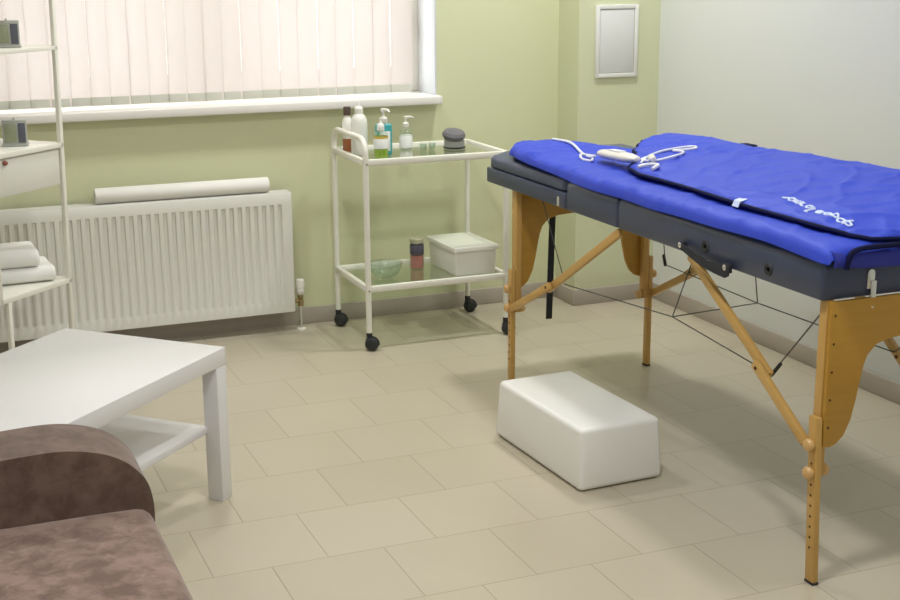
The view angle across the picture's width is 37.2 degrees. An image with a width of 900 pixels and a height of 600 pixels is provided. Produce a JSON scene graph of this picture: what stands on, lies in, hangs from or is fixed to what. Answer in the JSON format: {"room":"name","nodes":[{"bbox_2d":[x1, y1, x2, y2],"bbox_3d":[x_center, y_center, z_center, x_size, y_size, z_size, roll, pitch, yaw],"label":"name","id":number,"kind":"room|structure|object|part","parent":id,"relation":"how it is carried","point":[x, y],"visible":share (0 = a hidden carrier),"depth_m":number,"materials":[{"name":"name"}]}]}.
{"room":"massage room","nodes":[
{"label":"massage room","id":0,"kind":"room"},
{"bbox_2d":[0,0,558,307],"bbox_3d":[-1.250,-1.228,5.272,4.415,2.800,0.280,-6,15,-22],"label":"wall","id":1,"kind":"structure","parent":0,"point":[497,60],"depth_m":5.70,"materials":[{"name":"green paint"}]},
{"bbox_2d":[0,189,305,342],"bbox_3d":[-1.431,-0.086,5.269,1.757,0.588,0.099,-6,15,-22],"label":"radiator","id":2,"kind":"object","parent":1,"relation":"attached to","point":[139,264],"visible":0.96,"depth_m":5.32,"materials":[{"name":"white metal"}]},
{"bbox_2d":[0,189,289,212],"bbox_3d":[-1.451,-0.363,5.177,1.702,0.005,0.058,-6,15,-22],"label":"grille","id":3,"kind":"object","parent":2,"relation":"attached to","point":[284,194],"depth_m":5.27,"materials":[{"name":"white metal"}]},
{"bbox_2d":[94,177,269,203],"bbox_3d":[-1.062,-0.437,5.321,0.690,0.062,0.062,-6,15,-22],"label":"paper roll","id":4,"kind":"object","parent":2,"relation":"on","point":[260,184],"visible":1,"depth_m":5.29,"materials":[{"name":"white paper"}]},
{"bbox_3d":[-0.662,-0.204,5.550,0.006,0.500,0.063,-6,15,-22],"label":"panel","id":5,"kind":"part","parent":2,"relation":"part of","materials":[{"name":"white metal"}]},
{"bbox_2d":[0,91,442,125],"bbox_3d":[-1.446,-0.731,5.238,2.950,0.034,0.275,-6,15,-22],"label":"windowsill","id":6,"kind":"structure","parent":1,"relation":"attached to","point":[305,103],"depth_m":5.35,"materials":[{"name":"white plastic"}]},
{"bbox_2d":[91,0,417,102],"bbox_3d":[-1.483,-1.465,5.207,2.885,1.405,0.072,-6,15,-22],"label":"window","id":7,"kind":"structure","parent":1,"relation":"in","point":[414,22],"depth_m":5.83,"materials":[{"name":"white plastic"}]},
{"bbox_2d":[0,0,411,109],"bbox_3d":[-1.441,-1.422,5.053,2.780,1.373,0.050,-6,15,-22],"label":"vertical blind","id":8,"kind":"object","parent":7,"relation":"attached to","point":[127,42],"visible":1,"depth_m":5.35,"materials":[{"name":"white fabric"}]},
{"bbox_2d":[0,282,553,352],"bbox_3d":[-1.371,0.147,5.403,3.995,0.072,0.012,-6,15,-22],"label":"baseboard","id":9,"kind":"structure","parent":1,"relation":"attached to","point":[322,313],"depth_m":5.72,"materials":[{"name":"grey tile"}]},
{"bbox_2d":[417,0,436,94],"bbox_3d":[-1.435,-1.421,5.099,2.889,1.441,0.202,-6,15,-22],"label":"trim","id":10,"kind":"structure","parent":1,"relation":"attached to","point":[426,9],"depth_m":5.74,"materials":[{"name":"white paint"}]},
{"bbox_2d":[554,284,573,304],"bbox_3d":[0.517,-0.031,6.056,0.012,0.072,0.178,-6,15,-22],"label":"baseboard","id":11,"kind":"structure","parent":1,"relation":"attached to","point":[564,293],"depth_m":6.04,"materials":[{"name":"grey tile"}]},
{"bbox_2d":[128,296,899,599],"bbox_3d":[-0.070,0.869,2.876,4.655,0.100,6.460,-6,15,-22],"label":"floor","id":12,"kind":"structure","parent":0,"point":[386,472],"depth_m":3.98,"materials":[{"name":"beige tile"}]},
{"bbox_2d":[0,0,74,349],"bbox_3d":[-1.627,-0.443,4.588,0.476,1.620,0.390,6,15,22],"label":"shelf unit","id":13,"kind":"object","parent":12,"relation":"on","point":[40,164],"visible":0.7,"depth_m":4.56,"materials":[{"name":"white metal"}]},
{"bbox_3d":[-1.491,-0.576,4.299,0.040,1.222,0.021,-6,15,-22],"label":"post","id":14,"kind":"part","parent":13,"relation":"part of","materials":[{"name":"white metal"}]},
{"bbox_3d":[-1.482,0.200,4.527,0.020,0.398,0.020,6,15,22],"label":"post","id":15,"kind":"part","parent":13,"relation":"part of","materials":[{"name":"white metal"}]},
{"bbox_2d":[0,18,21,47],"bbox_3d":[-1.487,-0.897,4.485,0.088,0.095,0.044,-4,15,-14],"label":"timer","id":16,"kind":"object","parent":13,"relation":"on","point":[9,29],"visible":1,"depth_m":4.47,"materials":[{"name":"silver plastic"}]},
{"bbox_2d":[1,118,28,146],"bbox_3d":[-1.483,-0.574,4.551,0.088,0.095,0.044,-4,15,-14],"label":"timer","id":17,"kind":"object","parent":13,"relation":"on","point":[14,131],"visible":1,"depth_m":4.54,"materials":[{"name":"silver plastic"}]},
{"bbox_2d":[1,256,55,284],"bbox_3d":[-1.548,-0.098,4.726,0.270,0.054,0.200,-7,16,-25],"label":"folded towel","id":18,"kind":"object","parent":13,"relation":"on","point":[45,271],"visible":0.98,"depth_m":4.67,"materials":[{"name":"white fabric"}]},
{"bbox_2d":[0,241,39,269],"bbox_3d":[-1.578,-0.151,4.697,0.240,0.064,0.185,-7,16,-24],"label":"folded towel","id":19,"kind":"object","parent":18,"relation":"on","point":[22,254],"visible":0.99,"depth_m":4.65,"materials":[{"name":"white fabric"}]},
{"bbox_3d":[-1.622,-0.447,4.582,0.431,0.126,0.337,6,15,22],"label":"drawer","id":20,"kind":"part","parent":13,"relation":"part of","materials":[{"name":"white wood"}]},
{"bbox_3d":[-1.354,-0.464,4.661,0.046,1.618,0.021,-6,15,-22],"label":"post","id":21,"kind":"part","parent":13,"relation":"part of","materials":[{"name":"white metal"}]},
{"bbox_2d":[0,424,192,599],"bbox_3d":[-0.775,0.659,1.829,1.023,0.832,1.915,-6,15,-22],"label":"sofa","id":22,"kind":"object","parent":12,"relation":"on","point":[77,510],"visible":1,"depth_m":2.60,"materials":[{"name":"brown fabric"}]},
{"bbox_3d":[-1.097,0.558,2.638,1.003,0.513,0.175,-6,15,-22],"label":"armrest","id":23,"kind":"part","parent":22,"relation":"part of","materials":[{"name":"brown fabric"}]},
{"bbox_2d":[0,509,192,599],"bbox_3d":[-0.641,0.708,1.913,0.722,0.194,1.600,-6,15,-22],"label":"seat cushion","id":24,"kind":"object","parent":22,"relation":"on","point":[46,554],"depth_m":2.46,"materials":[{"name":"brown fabric"}]},
{"bbox_2d":[0,328,231,501],"bbox_3d":[-1.059,0.429,3.519,0.550,0.450,0.900,6,15,22],"label":"coffee table","id":25,"kind":"object","parent":12,"relation":"on","point":[93,379],"visible":0.64,"depth_m":3.63,"materials":[{"name":"white laminate"}]},
{"bbox_2d":[98,414,207,470],"bbox_3d":[-1.059,0.441,3.522,0.470,0.019,0.820,6,15,22],"label":"shelf","id":26,"kind":"object","parent":25,"relation":"attached to","point":[150,440],"depth_m":3.73,"materials":[{"name":"white laminate"}]},
{"bbox_3d":[-0.664,0.378,3.811,0.049,0.400,0.049,6,15,22],"label":"leg","id":27,"kind":"part","parent":25,"relation":"part of","materials":[{"name":"white laminate"}]},
{"bbox_2d":[331,127,515,350],"bbox_3d":[-0.113,-0.286,5.498,0.655,0.849,0.456,-6,15,-22],"label":"cart","id":28,"kind":"object","parent":12,"relation":"on","point":[473,149],"visible":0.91,"depth_m":5.41,"materials":[{"name":"white metal"}]},
{"bbox_2d":[335,310,347,320],"bbox_3d":[-0.460,0.064,5.662,0.058,0.050,0.023,4,15,16],"label":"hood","id":29,"kind":"object","parent":28,"relation":"attached to","point":[339,316],"depth_m":5.65,"materials":[{"name":"black plastic"}]},
{"bbox_2d":[342,106,350,151],"bbox_3d":[-0.416,-0.693,5.415,0.042,0.180,0.042,-6,15,-22],"label":"bottle","id":30,"kind":"object","parent":28,"relation":"on","point":[346,123],"visible":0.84,"depth_m":5.40,"materials":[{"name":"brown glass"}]},
{"bbox_3d":[-0.399,-0.292,5.384,0.022,0.780,0.423,-6,15,-22],"label":"handle frame","id":31,"kind":"part","parent":28,"relation":"part of","materials":[{"name":"white metal"}]},
{"bbox_2d":[351,102,367,155],"bbox_3d":[-0.362,-0.683,5.313,0.066,0.210,0.066,-6,15,-22],"label":"bottle","id":32,"kind":"object","parent":28,"relation":"on","point":[358,120],"visible":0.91,"depth_m":5.29,"materials":[{"name":"plastic"}]},
{"bbox_2d":[366,333,379,344],"bbox_3d":[-0.307,0.154,5.303,0.058,0.050,0.023,4,15,16],"label":"hood","id":33,"kind":"object","parent":28,"relation":"attached to","point":[370,340],"depth_m":5.29,"materials":[{"name":"black plastic"}]},
{"bbox_2d":[373,121,387,158],"bbox_3d":[-0.269,-0.623,5.200,0.058,0.147,0.058,-6,15,-22],"label":"soap bottle","id":34,"kind":"object","parent":28,"relation":"on","point":[380,142],"visible":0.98,"depth_m":5.18,"materials":[{"name":"green plastic"}]},
{"bbox_2d":[375,108,391,155],"bbox_3d":[-0.258,-0.662,5.270,0.066,0.188,0.061,-6,15,-22],"label":"pump bottle","id":35,"kind":"object","parent":28,"relation":"on","point":[387,131],"visible":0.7,"depth_m":5.26,"materials":[{"name":"plastic"}]},
{"bbox_2d":[371,262,401,278],"bbox_3d":[-0.262,-0.122,5.424,0.140,0.066,0.140,-6,15,-22],"label":"glass bowl","id":36,"kind":"object","parent":28,"relation":"on","point":[401,262],"visible":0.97,"depth_m":5.41,"materials":[{"name":"clear glass"}]},
{"bbox_2d":[399,116,413,149],"bbox_3d":[-0.181,-0.686,5.472,0.053,0.136,0.053,11,18,37],"label":"bottle","id":37,"kind":"object","parent":28,"relation":"on","point":[405,140],"visible":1,"depth_m":5.46,"materials":[{"name":"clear plastic"}]},
{"bbox_2d":[409,237,423,268],"bbox_3d":[-0.139,-0.197,5.591,0.060,0.128,0.060,-6,15,-22],"label":"jar","id":38,"kind":"object","parent":28,"relation":"on","point":[417,243],"visible":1,"depth_m":5.57,"materials":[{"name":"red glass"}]},
{"bbox_3d":[-0.139,-0.249,5.578,0.060,0.020,0.060,-6,15,-22],"label":"lid","id":39,"kind":"part","parent":38,"relation":"part of","materials":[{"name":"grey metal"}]},
{"bbox_2d":[342,142,494,158],"bbox_3d":[-0.126,-0.601,5.423,0.579,0.005,0.384,-6,15,-22],"label":"glass shelf","id":40,"kind":"object","parent":28,"relation":"attached to","point":[472,150],"depth_m":5.38,"materials":[{"name":"clear glass"}]},
{"bbox_3d":[-0.126,-0.601,5.423,0.615,0.026,0.420,-6,15,-22],"label":"shelf frame","id":41,"kind":"part","parent":28,"relation":"part of","materials":[{"name":"white metal"}]},
{"bbox_3d":[-0.122,-0.116,5.546,0.615,0.026,0.420,-6,15,-22],"label":"shelf frame","id":42,"kind":"part","parent":28,"relation":"part of","materials":[{"name":"white metal"}]},
{"bbox_2d":[442,128,465,149],"bbox_3d":[0.016,-0.662,5.477,0.099,0.083,0.102,-6,15,-22],"label":"jar","id":43,"kind":"object","parent":28,"relation":"on","point":[454,137],"visible":1,"depth_m":5.45,"materials":[{"name":"grey plastic"}]},
{"bbox_3d":[0.016,-0.676,5.470,0.096,0.052,0.095,-6,15,-22],"label":"lid","id":44,"kind":"part","parent":43,"relation":"part of","materials":[{"name":"grey plastic"}]},
{"bbox_2d":[426,232,498,275],"bbox_3d":[0.051,-0.193,5.583,0.209,0.122,0.303,-6,15,-22],"label":"storage box","id":45,"kind":"object","parent":28,"relation":"on","point":[463,253],"visible":1,"depth_m":5.48,"materials":[{"name":"white plastic"}]},
{"bbox_3d":[0.050,-0.241,5.571,0.209,0.022,0.303,-6,15,-22],"label":"lid","id":46,"kind":"part","parent":45,"relation":"part of","materials":[{"name":"white plastic"}]},
{"bbox_3d":[0.075,-0.353,5.794,0.022,0.690,0.023,-6,15,-22],"label":"leg","id":47,"kind":"part","parent":28,"relation":"part of","materials":[{"name":"white metal"}]},
{"bbox_2d":[464,296,476,306],"bbox_3d":[0.090,0.005,5.881,0.058,0.050,0.023,4,15,16],"label":"caster wheel","id":48,"kind":"object","parent":28,"relation":"attached to","point":[468,302],"depth_m":5.87,"materials":[{"name":"black plastic"}]},
{"bbox_3d":[0.228,-0.263,5.435,0.022,0.690,0.023,-6,15,-22],"label":"leg","id":49,"kind":"part","parent":28,"relation":"part of","materials":[{"name":"white metal"}]},
{"bbox_2d":[497,371,659,489],"bbox_3d":[0.390,0.393,4.152,0.285,0.186,0.550,-7,16,-24],"label":"step stool","id":50,"kind":"object","parent":12,"relation":"on","point":[589,436],"visible":1,"depth_m":3.98,"materials":[{"name":"white plastic"}]},
{"bbox_2d":[487,144,899,585],"bbox_3d":[0.781,0.044,4.187,0.628,0.843,1.987,-6,15,-22],"label":"massage table","id":51,"kind":"object","parent":12,"relation":"on","point":[849,329],"visible":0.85,"depth_m":3.48,"materials":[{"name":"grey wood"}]},
{"bbox_3d":[0.204,0.028,4.810,0.022,0.033,0.033,-6,15,-22],"label":"knob","id":52,"kind":"part","parent":51,"relation":"part of","materials":[{"name":"brown wood"}]},
{"bbox_3d":[0.204,-0.040,4.793,0.022,0.033,0.033,-6,15,-22],"label":"knob","id":53,"kind":"part","parent":51,"relation":"part of","materials":[{"name":"brown wood"}]},
{"bbox_3d":[0.223,0.094,4.834,0.018,0.422,0.030,-6,15,-22],"label":"leg","id":54,"kind":"part","parent":51,"relation":"part of","materials":[{"name":"brown wood"}]},
{"bbox_3d":[0.240,-0.175,4.775,0.022,0.446,0.032,-6,15,-22],"label":"leg","id":55,"kind":"part","parent":51,"relation":"part of","materials":[{"name":"brown wood"}]},
{"bbox_3d":[0.522,-0.419,4.714,0.584,0.053,0.637,-6,15,-22],"label":"backrest rail","id":56,"kind":"part","parent":51,"relation":"part of","materials":[{"name":"grey leather"}]},
{"bbox_3d":[0.474,-0.243,4.882,0.540,0.366,0.012,-6,15,-22],"label":"panel","id":57,"kind":"part","parent":51,"relation":"part of","materials":[{"name":"brown wood"}]},
{"bbox_3d":[0.708,-0.022,5.012,0.020,0.033,0.033,-6,15,-22],"label":"knob","id":58,"kind":"part","parent":51,"relation":"part of","materials":[{"name":"brown wood"}]},
{"bbox_3d":[0.726,-0.227,4.968,0.022,0.446,0.032,-6,15,-22],"label":"leg","id":59,"kind":"part","parent":51,"relation":"part of","materials":[{"name":"brown wood"}]},
{"bbox_3d":[0.747,0.038,5.043,0.018,0.422,0.030,-6,15,-22],"label":"leg","id":60,"kind":"part","parent":51,"relation":"part of","materials":[{"name":"brown wood"}]},
{"bbox_2d":[509,133,899,269],"bbox_3d":[0.805,-0.381,4.066,0.660,0.145,1.953,-6,15,-22],"label":"blanket","id":61,"kind":"object","parent":51,"relation":"on","point":[820,209],"visible":0.95,"depth_m":3.68,"materials":[{"name":"blue fabric"}]},
{"bbox_2d":[552,138,697,170],"bbox_3d":[0.571,-0.508,4.484,0.313,0.057,0.889,-6,15,-22],"label":"controller","id":62,"kind":"object","parent":61,"relation":"on","point":[610,154],"visible":1,"depth_m":4.27,"materials":[{"name":"white plastic"}]},
{"bbox_3d":[0.429,-0.531,4.644,0.025,0.024,0.489,-3,15,-11],"label":"cord","id":63,"kind":"part","parent":62,"relation":"part of","materials":[{"name":"white plastic"}]},
{"bbox_3d":[0.452,-0.472,4.428,0.048,0.016,0.115,1,14,5],"label":"cord","id":64,"kind":"part","parent":62,"relation":"part of","materials":[{"name":"white plastic"}]},
{"bbox_3d":[0.687,-0.457,4.247,0.159,0.028,0.109,-6,15,-22],"label":"cord","id":65,"kind":"part","parent":62,"relation":"part of","materials":[{"name":"white plastic"}]},
{"bbox_3d":[0.684,-0.463,4.277,0.264,0.043,0.122,-6,15,-22],"label":"cord","id":66,"kind":"part","parent":62,"relation":"part of","materials":[{"name":"white plastic"}]},
{"bbox_3d":[0.682,-0.108,3.579,0.017,0.055,0.246,-6,15,-22],"label":"carry handle","id":67,"kind":"part","parent":51,"relation":"part of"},
{"bbox_3d":[0.869,0.420,3.247,0.022,0.033,0.033,-6,15,-22],"label":"knob","id":68,"kind":"part","parent":51,"relation":"part of","materials":[{"name":"brown wood"}]},
{"bbox_3d":[0.867,0.351,3.233,0.022,0.033,0.033,-6,15,-22],"label":"knob","id":69,"kind":"part","parent":51,"relation":"part of","materials":[{"name":"brown wood"}]},
{"bbox_3d":[0.889,0.488,3.268,0.018,0.422,0.055,-6,15,-22],"label":"leg","id":70,"kind":"part","parent":51,"relation":"part of","materials":[{"name":"brown wood"}]},
{"bbox_3d":[0.898,0.214,3.227,0.022,0.446,0.028,-6,15,-22],"label":"leg","id":71,"kind":"part","parent":51,"relation":"part of","materials":[{"name":"brown wood"}]},
{"bbox_3d":[0.919,0.415,3.286,0.020,0.033,0.033,-6,15,-22],"label":"knob","id":72,"kind":"part","parent":51,"relation":"part of","materials":[{"name":"brown wood"}]},
{"bbox_3d":[1.149,0.155,3.296,0.540,0.366,0.012,-6,15,-22],"label":"panel","id":73,"kind":"part","parent":51,"relation":"part of","materials":[{"name":"brown wood"}]},
{"bbox_2d":[555,0,660,289],"bbox_3d":[0.696,-1.375,5.801,0.398,2.800,0.190,-6,15,-22],"label":"wall column","id":74,"kind":"structure","parent":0,"point":[612,110],"depth_m":5.85,"materials":[{"name":"green paint"}]},
{"bbox_2d":[572,283,641,305],"bbox_3d":[0.732,-0.029,6.042,0.398,0.072,0.012,-6,15,-22],"label":"baseboard","id":75,"kind":"structure","parent":74,"relation":"attached to","point":[625,291],"depth_m":6.02,"materials":[{"name":"grey tile"}]},
{"bbox_2d":[594,4,638,77],"bbox_3d":[0.719,-1.117,5.763,0.206,0.308,0.012,-6,15,-22],"label":"hatch","id":76,"kind":"object","parent":74,"relation":"attached to","point":[616,28],"visible":1,"depth_m":5.76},
{"bbox_3d":[0.719,-1.117,5.764,0.166,0.268,0.009,-6,15,-22],"label":"hatch door","id":77,"kind":"part","parent":76,"relation":"part of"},
{"bbox_2d":[652,0,899,382],"bbox_3d":[2.020,-0.760,3.345,0.120,2.800,6.440,-6,15,-22],"label":"wall","id":78,"kind":"structure","parent":0,"point":[816,77],"depth_m":5.11,"materials":[{"name":"grey paint"}]},
{"bbox_2d":[652,282,899,404],"bbox_3d":[2.033,0.607,3.505,0.012,0.072,5.840,-6,15,-22],"label":"baseboard","id":79,"kind":"structure","parent":78,"relation":"attached to","point":[881,386],"depth_m":5.27,"materials":[{"name":"grey tile"}]}
]}

